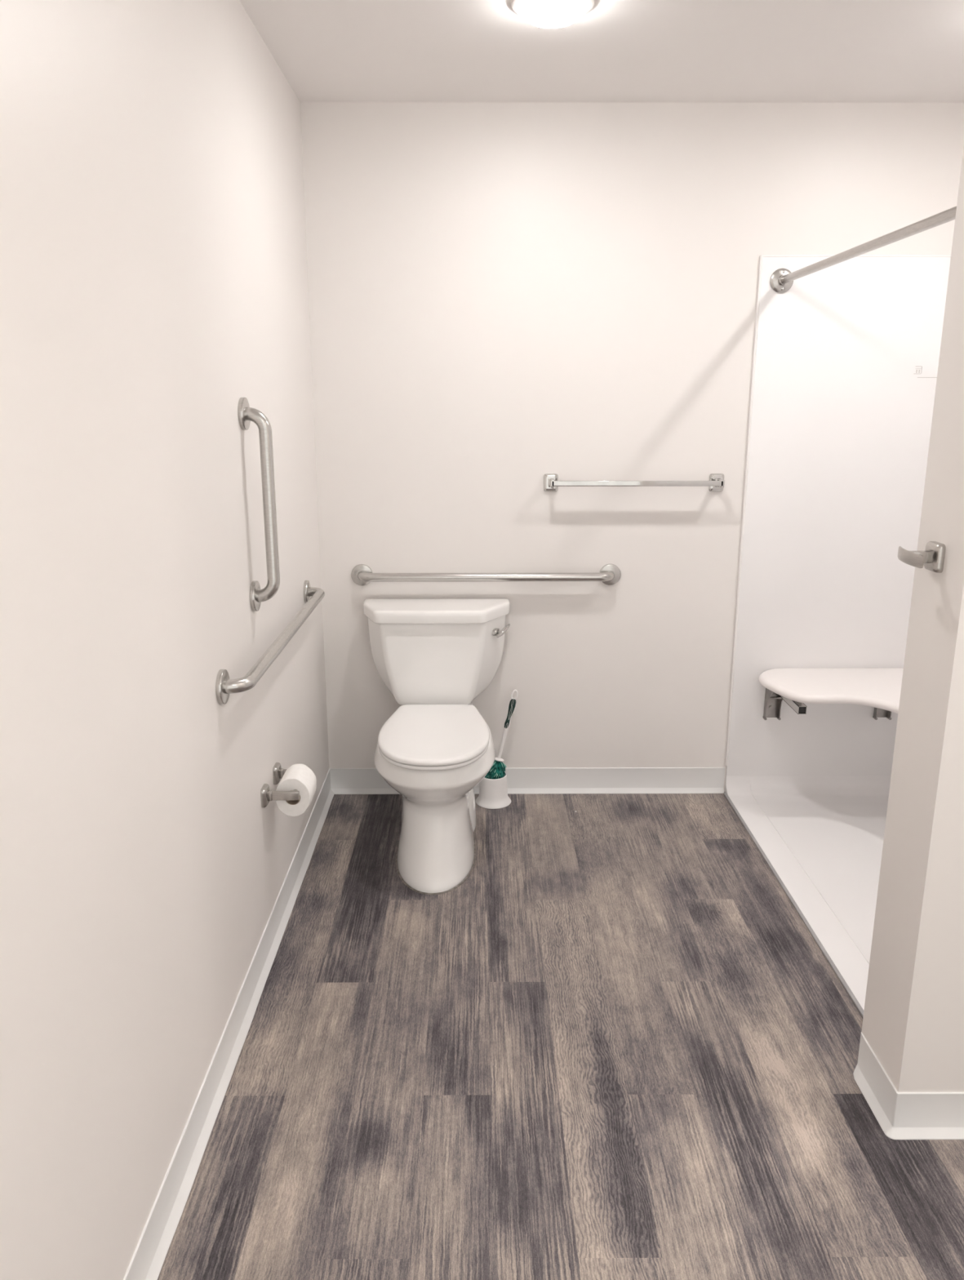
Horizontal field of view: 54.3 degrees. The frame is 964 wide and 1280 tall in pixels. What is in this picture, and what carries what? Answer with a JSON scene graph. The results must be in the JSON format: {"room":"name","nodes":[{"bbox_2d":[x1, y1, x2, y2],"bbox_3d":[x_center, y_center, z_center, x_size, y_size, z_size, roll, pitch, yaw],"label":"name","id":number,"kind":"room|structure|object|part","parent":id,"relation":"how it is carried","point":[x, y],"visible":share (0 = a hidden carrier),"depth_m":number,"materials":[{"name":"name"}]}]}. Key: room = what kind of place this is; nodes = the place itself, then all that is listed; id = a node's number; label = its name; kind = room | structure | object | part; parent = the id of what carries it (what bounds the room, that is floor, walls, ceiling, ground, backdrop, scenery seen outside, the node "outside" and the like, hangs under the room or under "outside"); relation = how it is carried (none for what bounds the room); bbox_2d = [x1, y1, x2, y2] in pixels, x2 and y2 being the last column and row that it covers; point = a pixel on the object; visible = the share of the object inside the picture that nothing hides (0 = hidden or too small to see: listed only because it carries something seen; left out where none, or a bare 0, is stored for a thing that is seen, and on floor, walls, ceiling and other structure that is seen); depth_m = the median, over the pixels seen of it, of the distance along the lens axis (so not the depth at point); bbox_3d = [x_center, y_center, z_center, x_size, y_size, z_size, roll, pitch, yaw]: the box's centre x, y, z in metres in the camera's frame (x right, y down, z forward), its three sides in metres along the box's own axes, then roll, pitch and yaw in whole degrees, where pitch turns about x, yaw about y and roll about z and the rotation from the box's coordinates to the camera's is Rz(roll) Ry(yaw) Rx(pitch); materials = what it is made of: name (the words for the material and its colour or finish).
{"room":"accessible bathroom","nodes":[
{"label":"accessible bathroom","id":0,"kind":"room"},
{"bbox_2d":[0,0,328,1279],"bbox_3d":[-0.646,-0.063,1.351,0.120,2.474,4.420,0,14,0],"label":"wall","id":1,"kind":"structure","parent":0,"point":[153,267],"depth_m":1.59,"materials":[{"name":"paint"}]},
{"bbox_2d":[123,768,334,1279],"bbox_3d":[-0.575,1.082,1.583,0.019,0.102,4.300,0,14,0],"label":"baseboard","id":2,"kind":"structure","parent":1,"relation":"attached to","point":[147,1261],"depth_m":2.07,"materials":[{"name":"plastic"}]},
{"bbox_2d":[237,397,279,611],"bbox_3d":[-0.555,-0.335,2.366,0.071,0.536,0.079,0,14,0],"label":"grab bar","id":3,"kind":"object","parent":1,"relation":"attached to","point":[246,414],"visible":1,"depth_m":2.35,"materials":[{"name":"metal"}]},
{"bbox_2d":[215,580,324,704],"bbox_3d":[-0.555,-0.028,2.634,0.071,0.079,1.153,0,14,0],"label":"grab bar","id":4,"kind":"object","parent":1,"relation":"attached to","point":[313,596],"visible":1,"depth_m":2.32,"materials":[{"name":"metal"}]},
{"bbox_2d":[260,762,299,807],"bbox_3d":[-0.541,0.400,2.603,0.097,0.053,0.207,0,14,0],"label":"toilet paper holder","id":5,"kind":"object","parent":1,"relation":"attached to","point":[267,795],"visible":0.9,"depth_m":2.52,"materials":[{"name":"silver metal"}]},
{"bbox_3d":[-0.577,0.419,2.529,0.026,0.053,0.053,0,14,0],"label":"mounting plate","id":6,"kind":"part","parent":5,"relation":"part of","materials":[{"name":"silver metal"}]},
{"bbox_3d":[-0.577,0.381,2.678,0.026,0.053,0.053,0,14,0],"label":"mounting plate","id":7,"kind":"part","parent":5,"relation":"part of","materials":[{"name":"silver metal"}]},
{"bbox_3d":[-0.532,0.419,2.529,0.078,0.023,0.012,0,14,0],"label":"arm","id":8,"kind":"part","parent":5,"relation":"part of","materials":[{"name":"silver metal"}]},
{"bbox_2d":[275,764,316,816],"bbox_3d":[-0.515,0.416,2.606,0.095,0.112,0.107,0,14,0],"label":"toilet paper roll","id":9,"kind":"object","parent":5,"relation":"on","point":[300,777],"visible":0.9,"depth_m":2.56,"materials":[{"name":"paper"}]},
{"bbox_2d":[157,791,963,1279],"bbox_3d":[0.703,1.117,1.649,2.878,0.001,4.400,0,14,0],"label":"floor","id":10,"kind":"structure","parent":0,"point":[620,1047],"depth_m":2.10,"materials":[{"name":"plastic"}]},
{"bbox_2d":[363,598,510,894],"bbox_3d":[-0.164,0.319,3.193,0.537,0.779,0.772,0,14,0],"label":"toilet","id":11,"kind":"object","parent":10,"relation":"on","point":[434,656],"visible":1,"depth_m":3.16,"materials":[{"name":"ceramic"}]},
{"bbox_3d":[-0.156,0.319,3.078,0.358,0.014,0.545,0,14,0],"label":"seat","id":12,"kind":"part","parent":11,"relation":"part of","materials":[{"name":"plastic"}]},
{"bbox_3d":[-0.156,0.301,3.074,0.361,0.022,0.549,0,14,0],"label":"lid","id":13,"kind":"part","parent":11,"relation":"part of","materials":[{"name":"plastic"}]},
{"bbox_3d":[-0.166,0.061,3.417,0.510,0.328,0.199,0,14,0],"label":"tank","id":14,"kind":"part","parent":11,"relation":"part of","materials":[{"name":"white ceramic"}]},
{"bbox_3d":[-0.166,-0.105,3.369,0.537,0.045,0.223,0,14,0],"label":"tank lid","id":15,"kind":"part","parent":11,"relation":"part of","materials":[{"name":"white ceramic"}]},
{"bbox_3d":[0.068,-0.035,3.364,0.042,0.040,0.073,9,17,31],"label":"flush lever","id":16,"kind":"part","parent":11,"relation":"part of","materials":[{"name":"silver metal"}]},
{"bbox_2d":[475,773,511,808],"bbox_3d":[0.044,0.564,3.579,0.136,0.112,0.136,0,14,0],"label":"brush holder","id":17,"kind":"object","parent":10,"relation":"on","point":[493,793],"visible":0.8,"depth_m":3.54,"materials":[{"name":"white plastic"}]},
{"bbox_2d":[484,689,518,778],"bbox_3d":[0.070,0.380,3.540,0.131,0.380,0.084,0,14,0],"label":"toilet brush","id":18,"kind":"object","parent":17,"relation":"in","point":[497,770],"visible":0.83,"depth_m":3.54,"materials":[{"name":"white plastic"}]},
{"bbox_3d":[0.083,0.368,3.558,0.106,0.366,0.040,-10,18,-35],"label":"handle","id":19,"kind":"part","parent":18,"relation":"part of","materials":[{"name":"white plastic"}]},
{"bbox_2d":[724,254,951,1009],"bbox_3d":[1.488,-0.163,2.677,1.079,1.965,1.576,0,14,0],"label":"shower surround","id":20,"kind":"object","parent":10,"relation":"on","point":[846,359],"visible":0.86,"depth_m":3.38,"materials":[{"name":"plastic"}]},
{"bbox_2d":[723,792,863,1017],"bbox_3d":[0.951,0.789,2.913,0.011,0.006,1.548,0,14,0],"label":"trim","id":21,"kind":"structure","parent":20,"relation":"attached to","point":[837,973],"depth_m":2.79,"materials":[{"name":"white plastic"}]},
{"bbox_2d":[758,667,903,719],"bbox_3d":[1.430,0.267,3.313,0.830,0.204,0.542,0,14,0],"label":"shower bench","id":22,"kind":"object","parent":20,"relation":"attached to","point":[879,688],"visible":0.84,"depth_m":3.36,"materials":[{"name":"plastic"}]},
{"bbox_3d":[1.488,-0.389,3.429,1.072,1.892,0.007,0,14,0],"label":"panel","id":23,"kind":"part","parent":20,"relation":"part of","materials":[{"name":"plastic"}]},
{"bbox_2d":[769,205,956,293],"bbox_3d":[1.026,-1.034,2.453,0.080,0.080,1.560,0,14,0],"label":"shower rod","id":24,"kind":"object","parent":20,"relation":"attached to","point":[781,281],"visible":1,"depth_m":2.52,"materials":[{"name":"silver metal"}]},
{"bbox_2d":[239,0,963,102],"bbox_3d":[0.724,-1.302,1.039,2.860,0.120,4.420,0,14,0],"label":"ceiling","id":25,"kind":"structure","parent":0,"point":[326,51],"depth_m":2.61,"materials":[{"name":"paint"}]},
{"bbox_2d":[511,0,595,28],"bbox_3d":[0.173,-1.539,2.302,0.206,0.046,0.206,0,14,0],"label":"ceiling light","id":26,"kind":"object","parent":25,"relation":"attached to","point":[548,14],"visible":1,"depth_m":2.27,"materials":[{"name":"white glass"}]},
{"bbox_2d":[300,102,963,791],"bbox_3d":[0.775,-0.599,3.439,2.740,2.474,0.120,0,14,0],"label":"wall","id":27,"kind":"structure","parent":0,"point":[504,296],"depth_m":3.28,"materials":[{"name":"paint"}]},
{"bbox_2d":[351,564,621,585],"bbox_3d":[0.015,-0.233,3.431,0.993,0.079,0.071,0,14,0],"label":"grab bar","id":28,"kind":"object","parent":27,"relation":"attached to","point":[362,574],"visible":1,"depth_m":3.40,"materials":[{"name":"metal"}]},
{"bbox_2d":[329,767,724,794],"bbox_3d":[0.176,0.549,3.659,1.540,0.102,0.018,0,14,0],"label":"baseboard","id":29,"kind":"structure","parent":27,"relation":"attached to","point":[561,780],"depth_m":3.67,"materials":[{"name":"plastic"}]},
{"bbox_2d":[543,473,724,492],"bbox_3d":[0.546,-0.556,3.341,0.650,0.065,0.089,0,14,0],"label":"towel bar","id":30,"kind":"object","parent":27,"relation":"attached to","point":[551,482],"visible":1,"depth_m":3.30,"materials":[{"name":"silver metal"}]},
{"bbox_3d":[0.248,-0.555,3.340,0.053,0.065,0.089,0,14,0],"label":"post","id":31,"kind":"part","parent":30,"relation":"part of","materials":[{"name":"silver metal"}]},
{"bbox_3d":[0.845,-0.556,3.342,0.053,0.065,0.089,0,14,0],"label":"post","id":32,"kind":"part","parent":30,"relation":"part of","materials":[{"name":"silver metal"}]},
{"bbox_2d":[861,146,963,1092],"bbox_3d":[1.446,-0.169,1.762,1.172,2.474,0.192,0,14,0],"label":"wall","id":33,"kind":"structure","parent":0,"point":[913,1017],"depth_m":1.84,"materials":[{"name":"paint"}]},
{"bbox_2d":[853,1031,963,1139],"bbox_3d":[1.438,0.963,2.043,1.190,0.102,0.210,0,14,0],"label":"baseboard","id":34,"kind":"structure","parent":33,"relation":"attached to","point":[900,1115],"depth_m":1.96,"materials":[{"name":"plastic"}]},
{"bbox_2d":[897,541,945,573],"bbox_3d":[0.830,-0.157,1.773,0.060,0.055,0.103,0,14,0],"label":"robe hook","id":35,"kind":"object","parent":33,"relation":"attached to","point":[932,558],"visible":1,"depth_m":1.76,"materials":[{"name":"silver metal"}]},
{"bbox_3d":[0.806,-0.157,1.773,0.011,0.028,0.103,0,14,0],"label":"curved blade","id":36,"kind":"part","parent":35,"relation":"part of","materials":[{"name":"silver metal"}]},
{"bbox_3d":[0.827,-0.157,1.774,0.042,0.022,0.016,0,14,0],"label":"post","id":37,"kind":"part","parent":35,"relation":"part of","materials":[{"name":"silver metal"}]},
{"bbox_3d":[0.852,-0.157,1.774,0.016,0.055,0.055,0,14,0],"label":"mounting plate","id":38,"kind":"part","parent":35,"relation":"part of","materials":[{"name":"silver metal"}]}
]}

